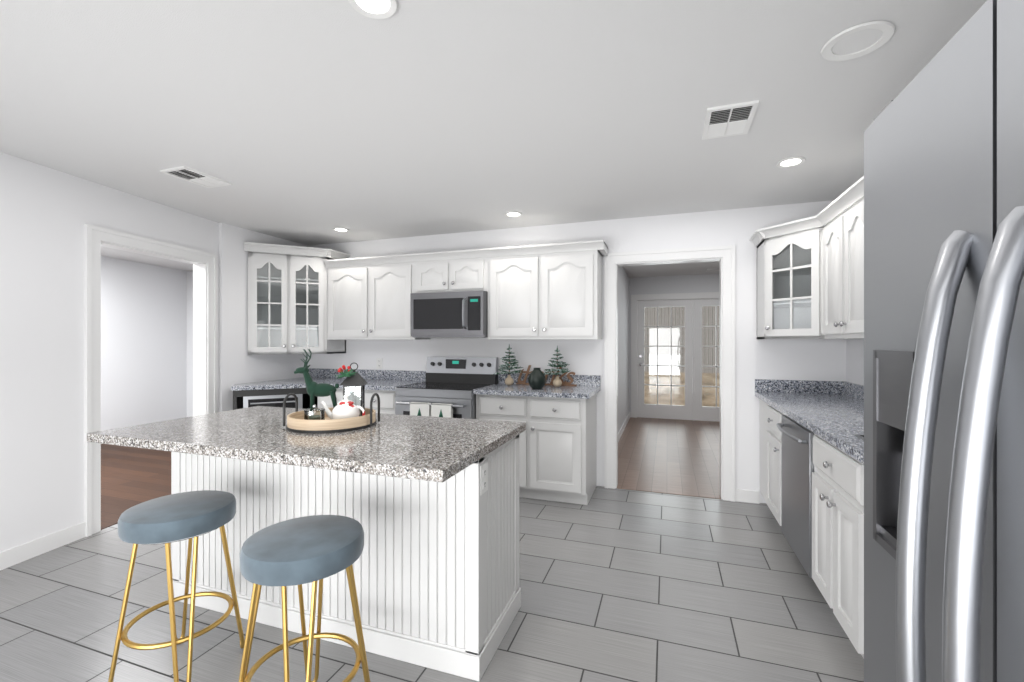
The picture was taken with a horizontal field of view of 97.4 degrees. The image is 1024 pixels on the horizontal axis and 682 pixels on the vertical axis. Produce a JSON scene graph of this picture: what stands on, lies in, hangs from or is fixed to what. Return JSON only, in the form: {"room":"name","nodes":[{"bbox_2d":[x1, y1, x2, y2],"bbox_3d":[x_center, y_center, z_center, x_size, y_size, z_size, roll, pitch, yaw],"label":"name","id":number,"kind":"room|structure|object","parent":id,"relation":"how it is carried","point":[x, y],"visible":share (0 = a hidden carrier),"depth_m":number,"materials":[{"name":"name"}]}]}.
{"room":"kitchen","nodes":[
{"label":"kitchen","id":0,"kind":"room"},
{"bbox_2d":[101,256,192,430],"bbox_3d":[-5.578,0.115,4.274,1.230,2.440,6.813,0,0,19],"label":"wall","id":1,"kind":"structure","parent":0,"point":[146,343],"depth_m":5.48,"materials":[{"name":"white paint"}]},
{"bbox_2d":[0,152,307,551],"bbox_3d":[-3.068,0.115,1.907,1.136,2.440,6.721,0,0,19],"label":"wall","id":2,"kind":"structure","parent":0,"point":[46,214],"depth_m":2.91,"materials":[{"name":"white paint"}]},
{"bbox_2d":[0,522,85,569],"bbox_3d":[-3.255,1.285,0.867,0.804,0.100,4.392,0,0,19],"label":"baseboard","id":3,"kind":"structure","parent":2,"relation":"attached to","point":[27,551],"depth_m":2.82,"materials":[{"name":"white paint"}]},
{"bbox_2d":[84,224,216,536],"bbox_3d":[-2.895,0.268,3.629,0.172,2.134,1.110,0,0,9],"label":"door frame","id":4,"kind":"structure","parent":2,"relation":"attached to","point":[96,238],"depth_m":3.25,"materials":[{"name":"white paint"}]},
{"bbox_2d":[244,242,349,354],"bbox_3d":[-2.227,-0.415,4.705,0.616,1.100,0.876,0,0,19],"label":"upper cabinet","id":5,"kind":"object","parent":2,"relation":"attached to","point":[287,299],"visible":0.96,"depth_m":4.62,"materials":[{"name":"white paint"}]},
{"bbox_2d":[0,417,863,681],"bbox_3d":[-1.023,1.363,3.419,10.400,0.064,10.640,0,0,19],"label":"floor","id":6,"kind":"structure","parent":0,"point":[620,585],"depth_m":2.30,"materials":[{"name":"tile"}]},
{"bbox_2d":[108,490,244,681],"bbox_3d":[-1.340,0.995,1.821,0.393,0.678,0.393,0,0,19],"label":"bar stool","id":7,"kind":"object","parent":6,"relation":"on","point":[167,520],"visible":1,"depth_m":1.71,"materials":[{"name":"blue fabric"}]},
{"bbox_2d":[243,394,301,408],"bbox_3d":[-2.320,0.902,4.387,0.500,0.858,0.283,0,0,-26],"label":"wine cooler","id":8,"kind":"object","parent":6,"relation":"on","point":[268,401],"visible":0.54,"depth_m":4.29,"materials":[{"name":"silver metal"}]},
{"bbox_2d":[239,515,369,681],"bbox_3d":[-0.707,0.995,1.539,0.383,0.678,0.383,0,0,19],"label":"bar stool","id":9,"kind":"object","parent":6,"relation":"on","point":[300,551],"visible":1,"depth_m":1.46,"materials":[{"name":"blue fabric"}]},
{"bbox_2d":[171,438,520,680],"bbox_3d":[-0.865,0.893,2.297,1.742,0.884,0.532,0,0,19],"label":"kitchen island","id":10,"kind":"object","parent":6,"relation":"on","point":[436,570],"depth_m":1.94,"materials":[{"name":"white paint"}]},
{"bbox_2d":[87,406,525,485],"bbox_3d":[-0.912,0.431,2.138,1.772,0.040,0.892,0,0,19],"label":"island countertop","id":11,"kind":"structure","parent":10,"relation":"on","point":[413,448],"depth_m":1.87,"materials":[{"name":"grey stone"}]},
{"bbox_2d":[283,393,379,432],"bbox_3d":[-0.873,0.331,2.194,0.442,0.156,0.408,0,0,19],"label":"wood tray","id":12,"kind":"object","parent":11,"relation":"on","point":[297,422],"visible":0.83,"depth_m":2.05,"materials":[{"name":"beige wood"}]},
{"bbox_2d":[304,405,324,419],"bbox_3d":[-0.923,0.347,2.104,0.092,0.100,0.092,0,0,19],"label":"jar candle","id":13,"kind":"object","parent":12,"relation":"on","point":[321,416],"visible":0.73,"depth_m":2.09,"materials":[{"name":"clear glass"}]},
{"bbox_2d":[294,349,338,414],"bbox_3d":[-0.964,0.218,2.216,0.182,0.360,0.135,0,0,19],"label":"deer figurine","id":14,"kind":"object","parent":12,"relation":"on","point":[313,389],"visible":0.94,"depth_m":2.20,"materials":[{"name":"green fabric"}]},
{"bbox_2d":[321,395,364,418],"bbox_3d":[-0.809,0.328,2.158,0.222,0.140,0.128,0,0,19],"label":"teapot","id":15,"kind":"object","parent":12,"relation":"on","point":[345,407],"visible":0.71,"depth_m":2.12,"materials":[{"name":"ceramic"}]},
{"bbox_2d":[335,363,366,415],"bbox_3d":[-0.815,0.254,2.278,0.147,0.288,0.136,0,0,-11],"label":"lantern","id":16,"kind":"object","parent":12,"relation":"on","point":[354,378],"visible":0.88,"depth_m":2.25,"materials":[{"name":"black metal"}]},
{"bbox_2d":[480,462,487,494],"bbox_3d":[-0.113,0.555,1.820,0.008,0.116,0.072,0,0,19],"label":"outlet","id":17,"kind":"object","parent":10,"relation":"attached to","point":[484,478],"visible":1,"depth_m":1.81,"materials":[{"name":"white plastic"}]},
{"bbox_2d":[315,392,396,413],"bbox_3d":[-1.393,0.893,4.566,0.937,0.880,0.597,0,0,19],"label":"base cabinet","id":18,"kind":"object","parent":6,"relation":"on","point":[387,399],"depth_m":4.21,"materials":[{"name":"white paint"}]},
{"bbox_2d":[231,376,425,395],"bbox_3d":[-1.787,0.434,4.424,1.594,0.038,1.122,0,0,19],"label":"countertop","id":19,"kind":"structure","parent":18,"relation":"on","point":[297,386],"depth_m":4.32,"materials":[{"name":"grey stone"}]},
{"bbox_2d":[395,357,497,418],"bbox_3d":[-0.611,0.747,4.216,0.758,1.171,0.706,0,0,19],"label":"range","id":20,"kind":"object","parent":6,"relation":"on","point":[448,386],"visible":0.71,"depth_m":4.06,"materials":[{"name":"silver metal"}]},
{"bbox_2d":[473,373,600,504],"bbox_3d":[0.239,0.824,3.983,0.992,1.018,0.637,0,0,19],"label":"base cabinet","id":21,"kind":"object","parent":6,"relation":"on","point":[558,449],"visible":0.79,"depth_m":3.70,"materials":[{"name":"white paint"}]},
{"bbox_2d":[495,344,522,385],"bbox_3d":[-0.027,0.219,4.153,0.258,0.390,0.281,0,0,19],"label":"tree","id":22,"kind":"object","parent":21,"relation":"on","point":[509,380],"visible":1,"depth_m":4.14,"materials":[{"name":"green plant"}]},
{"bbox_2d":[528,368,545,388],"bbox_3d":[0.215,0.323,3.881,0.152,0.182,0.152,0,0,19],"label":"vase","id":23,"kind":"object","parent":21,"relation":"on","point":[536,378],"visible":1,"depth_m":3.83,"materials":[{"name":"black"}]},
{"bbox_2d":[516,365,576,385],"bbox_3d":[0.320,0.322,4.247,0.580,0.183,0.030,0,0,19],"label":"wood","id":24,"kind":"object","parent":21,"relation":"on","point":[527,372],"visible":0.56,"depth_m":4.22,"materials":[{"name":"brown wood"}]},
{"bbox_2d":[544,346,569,386],"bbox_3d":[0.399,0.227,4.051,0.256,0.375,0.271,0,0,19],"label":"tree","id":25,"kind":"object","parent":21,"relation":"on","point":[557,381],"visible":1,"depth_m":4.01,"materials":[{"name":"green plant"}]},
{"bbox_2d":[760,399,762,494],"bbox_3d":[2.240,0.893,3.406,0.616,0.880,0.423,0,0,19],"label":"base cabinet","id":26,"kind":"object","parent":6,"relation":"on","point":[761,400],"depth_m":3.62,"materials":[{"name":"white paint"}]},
{"bbox_2d":[763,403,806,525],"bbox_3d":[2.113,0.893,3.038,0.616,0.880,0.474,0,0,19],"label":"base cabinet","id":27,"kind":"object","parent":6,"relation":"on","point":[772,436],"depth_m":3.16,"materials":[{"name":"white paint"}]},
{"bbox_2d":[776,415,813,577],"bbox_3d":[1.889,0.904,2.540,0.641,0.854,0.606,0,0,19],"label":"dishwasher","id":28,"kind":"object","parent":6,"relation":"on","point":[797,457],"visible":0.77,"depth_m":2.53,"materials":[{"name":"silver metal"}]},
{"bbox_2d":[812,435,854,647],"bbox_3d":[1.728,0.893,1.921,0.616,0.880,0.660,0,0,19],"label":"base cabinet","id":29,"kind":"object","parent":6,"relation":"on","point":[833,476],"depth_m":1.99,"materials":[{"name":"white paint"}]},
{"bbox_2d":[755,391,863,466],"bbox_3d":[1.815,0.434,2.198,0.631,0.038,2.985,0,0,19],"label":"countertop","id":30,"kind":"structure","parent":29,"relation":"on","point":[838,419],"depth_m":2.58,"materials":[{"name":"grey stone"}]},
{"bbox_2d":[855,459,863,657],"bbox_3d":[1.513,0.893,1.297,0.616,0.880,0.660,0,0,19],"label":"base cabinet","id":31,"kind":"object","parent":6,"relation":"on","point":[859,469],"depth_m":1.74,"materials":[{"name":"white paint"}]},
{"bbox_2d":[864,0,1023,681],"bbox_3d":[1.002,0.435,0.401,0.994,1.800,0.910,0,0,19],"label":"refrigerator","id":32,"kind":"object","parent":6,"relation":"on","point":[944,366],"visible":1,"depth_m":0.64,"materials":[{"name":"silver metal"}]},
{"bbox_2d":[0,0,986,277],"bbox_3d":[-1.059,-1.155,3.527,10.900,0.100,10.820,0,0,19],"label":"ceiling","id":33,"kind":"structure","parent":0,"point":[310,122],"depth_m":2.09,"materials":[{"name":"white paint"}]},
{"bbox_2d":[160,166,231,187],"bbox_3d":[-2.119,-1.099,3.030,0.220,0.012,0.330,0,0,19],"label":"ceiling vent","id":34,"kind":"object","parent":33,"relation":"in","point":[194,176],"visible":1,"depth_m":3.02,"materials":[{"name":"white plastic"}]},
{"bbox_2d":[333,227,348,231],"bbox_3d":[-1.692,-1.100,4.454,0.158,0.010,0.158,0,0,19],"label":"recessed light","id":35,"kind":"object","parent":33,"relation":"in","point":[338,229],"visible":0.96,"depth_m":4.45,"materials":[{"name":"white plastic"}]},
{"bbox_2d":[348,0,397,18],"bbox_3d":[-0.451,-1.100,1.456,0.158,0.010,0.158,0,0,19],"label":"recessed light","id":36,"kind":"object","parent":33,"relation":"in","point":[379,9],"visible":1,"depth_m":1.49,"materials":[{"name":"white plastic"}]},
{"bbox_2d":[504,211,522,216],"bbox_3d":[0.013,-1.100,3.909,0.158,0.010,0.158,0,0,19],"label":"recessed light","id":37,"kind":"object","parent":33,"relation":"in","point":[513,214],"visible":1,"depth_m":3.92,"materials":[{"name":"white plastic"}]},
{"bbox_2d":[702,100,758,139],"bbox_3d":[1.083,-1.099,2.255,0.220,0.012,0.330,0,0,19],"label":"ceiling vent","id":38,"kind":"object","parent":33,"relation":"in","point":[729,120],"visible":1,"depth_m":2.23,"materials":[{"name":"white plastic"}]},
{"bbox_2d":[776,157,805,167],"bbox_3d":[1.716,-1.100,2.772,0.158,0.010,0.158,0,0,19],"label":"recessed light","id":39,"kind":"object","parent":33,"relation":"in","point":[790,162],"visible":1,"depth_m":2.78,"materials":[{"name":"white plastic"}]},
{"bbox_2d":[821,21,894,60],"bbox_3d":[1.269,-1.100,1.657,0.218,0.010,0.218,0,0,19],"label":"ceiling speaker","id":40,"kind":"object","parent":33,"relation":"attached to","point":[858,40],"visible":0.98,"depth_m":1.65,"materials":[{"name":"white plastic"}]},
{"bbox_2d":[308,200,845,503],"bbox_3d":[0.142,0.115,4.420,5.490,2.440,0.120,0,0,19],"label":"wall","id":41,"kind":"structure","parent":0,"point":[799,359],"depth_m":3.99,"materials":[{"name":"white paint"}]},
{"bbox_2d":[309,368,425,379],"bbox_3d":[-1.595,0.365,4.940,1.567,0.100,0.020,0,0,19],"label":"backsplash","id":42,"kind":"structure","parent":41,"relation":"attached to","point":[366,374],"depth_m":4.87,"materials":[{"name":"grey stone"}]},
{"bbox_2d":[323,254,429,339],"bbox_3d":[-1.407,-0.430,4.716,1.062,0.830,0.323,0,0,19],"label":"upper cabinet","id":43,"kind":"object","parent":41,"relation":"attached to","point":[368,298],"depth_m":4.55,"materials":[{"name":"white paint"}]},
{"bbox_2d":[376,358,381,368],"bbox_3d":[-1.444,0.245,4.897,0.072,0.116,0.008,0,0,19],"label":"outlet","id":44,"kind":"object","parent":41,"relation":"attached to","point":[378,363],"visible":1,"depth_m":4.89,"materials":[{"name":"white plastic"}]},
{"bbox_2d":[415,248,486,292],"bbox_3d":[-0.542,-0.652,4.419,0.766,0.385,0.323,0,0,19],"label":"upper cabinet","id":45,"kind":"object","parent":41,"relation":"attached to","point":[459,270],"depth_m":4.26,"materials":[{"name":"white paint"}]},
{"bbox_2d":[410,291,487,337],"bbox_3d":[-0.564,-0.245,4.353,0.754,0.424,0.456,0,0,19],"label":"microwave","id":46,"kind":"object","parent":45,"relation":"attached to","point":[461,314],"visible":0.98,"depth_m":4.18,"materials":[{"name":"silver metal"}]},
{"bbox_2d":[487,240,602,338],"bbox_3d":[0.296,-0.430,4.130,1.008,0.830,0.323,0,0,19],"label":"upper cabinet","id":47,"kind":"object","parent":41,"relation":"attached to","point":[547,291],"depth_m":3.96,"materials":[{"name":"white paint"}]},
{"bbox_2d":[604,245,734,501],"bbox_3d":[1.375,0.268,3.995,1.074,2.134,0.172,0,0,19],"label":"door frame","id":48,"kind":"structure","parent":41,"relation":"attached to","point":[723,255],"depth_m":3.88,"materials":[{"name":"white paint"}]},
{"bbox_2d":[755,379,846,394],"bbox_3d":[2.298,0.365,3.600,0.631,0.100,0.019,0,0,19],"label":"backsplash","id":49,"kind":"structure","parent":41,"relation":"attached to","point":[816,387],"depth_m":3.58,"materials":[{"name":"grey stone"}]},
{"bbox_2d":[618,266,629,431],"bbox_3d":[1.393,0.115,6.133,0.120,2.440,3.935,0,0,19],"label":"wall","id":50,"kind":"structure","parent":0,"point":[628,287],"depth_m":6.79,"materials":[{"name":"white paint"}]},
{"bbox_2d":[618,412,630,441],"bbox_3d":[1.443,1.285,6.053,0.028,0.100,3.815,0,0,19],"label":"baseboard","id":51,"kind":"structure","parent":50,"relation":"attached to","point":[622,428],"depth_m":6.74,"materials":[{"name":"white paint"}]},
{"bbox_2d":[630,274,719,411],"bbox_3d":[3.772,0.115,7.331,3.600,2.440,0.120,0,0,19],"label":"wall","id":52,"kind":"structure","parent":0,"point":[704,282],"depth_m":7.63,"materials":[{"name":"white paint"}]},
{"bbox_2d":[637,299,691,419],"bbox_3d":[2.600,0.314,7.680,0.891,2.033,0.124,0,0,19],"label":"french door","id":53,"kind":"structure","parent":52,"relation":"in","point":[668,411],"depth_m":7.71,"materials":[{"name":"white paint"}]},
{"bbox_2d":[631,292,719,419],"bbox_3d":[3.051,0.265,7.571,2.020,2.140,0.136,0,0,19],"label":"door frame","id":54,"kind":"structure","parent":52,"relation":"attached to","point":[677,296],"depth_m":7.79,"materials":[{"name":"white paint"}]},
{"bbox_2d":[694,298,719,421],"bbox_3d":[3.488,0.314,7.419,0.891,2.033,0.040,0,0,19],"label":"french door","id":55,"kind":"structure","parent":52,"relation":"in","point":[704,413],"depth_m":7.51,"materials":[{"name":"white paint"}]},
{"bbox_2d":[846,339,863,384],"bbox_3d":[1.589,0.115,0.376,0.120,2.440,6.585,0,0,19],"label":"wall","id":56,"kind":"structure","parent":0,"point":[855,361],"depth_m":3.33,"materials":[{"name":"white paint"}]},
{"bbox_2d":[761,236,808,331],"bbox_3d":[2.004,-0.389,3.224,0.284,0.609,0.283,0,0,19],"label":"upper cabinet","id":57,"kind":"object","parent":56,"relation":"attached to","point":[784,263],"depth_m":3.38,"materials":[{"name":"white paint"}]},
{"bbox_2d":[809,176,863,338],"bbox_3d":[2.090,-0.430,2.610,0.378,0.830,0.919,0,0,19],"label":"upper cabinet","id":58,"kind":"object","parent":56,"relation":"attached to","point":[810,277],"depth_m":2.73,"materials":[{"name":"white paint"}]},
{"bbox_2d":[843,383,863,398],"bbox_3d":[2.101,0.365,2.089,0.020,0.100,2.966,0,0,19],"label":"backsplash","id":59,"kind":"structure","parent":56,"relation":"attached to","point":[857,390],"depth_m":3.29,"materials":[{"name":"grey stone"}]},
{"label":"outside","id":60,"kind":"structure","parent":0,"visible":0},
{"bbox_2d":[644,306,719,406],"bbox_3d":[3.732,-0.115,9.302,9.000,3.500,0.020,0,0,19],"label":"glass pane","id":61,"kind":"structure","parent":60,"point":[664,321],"depth_m":9.41,"materials":[{"name":"clear glass"}]}
]}

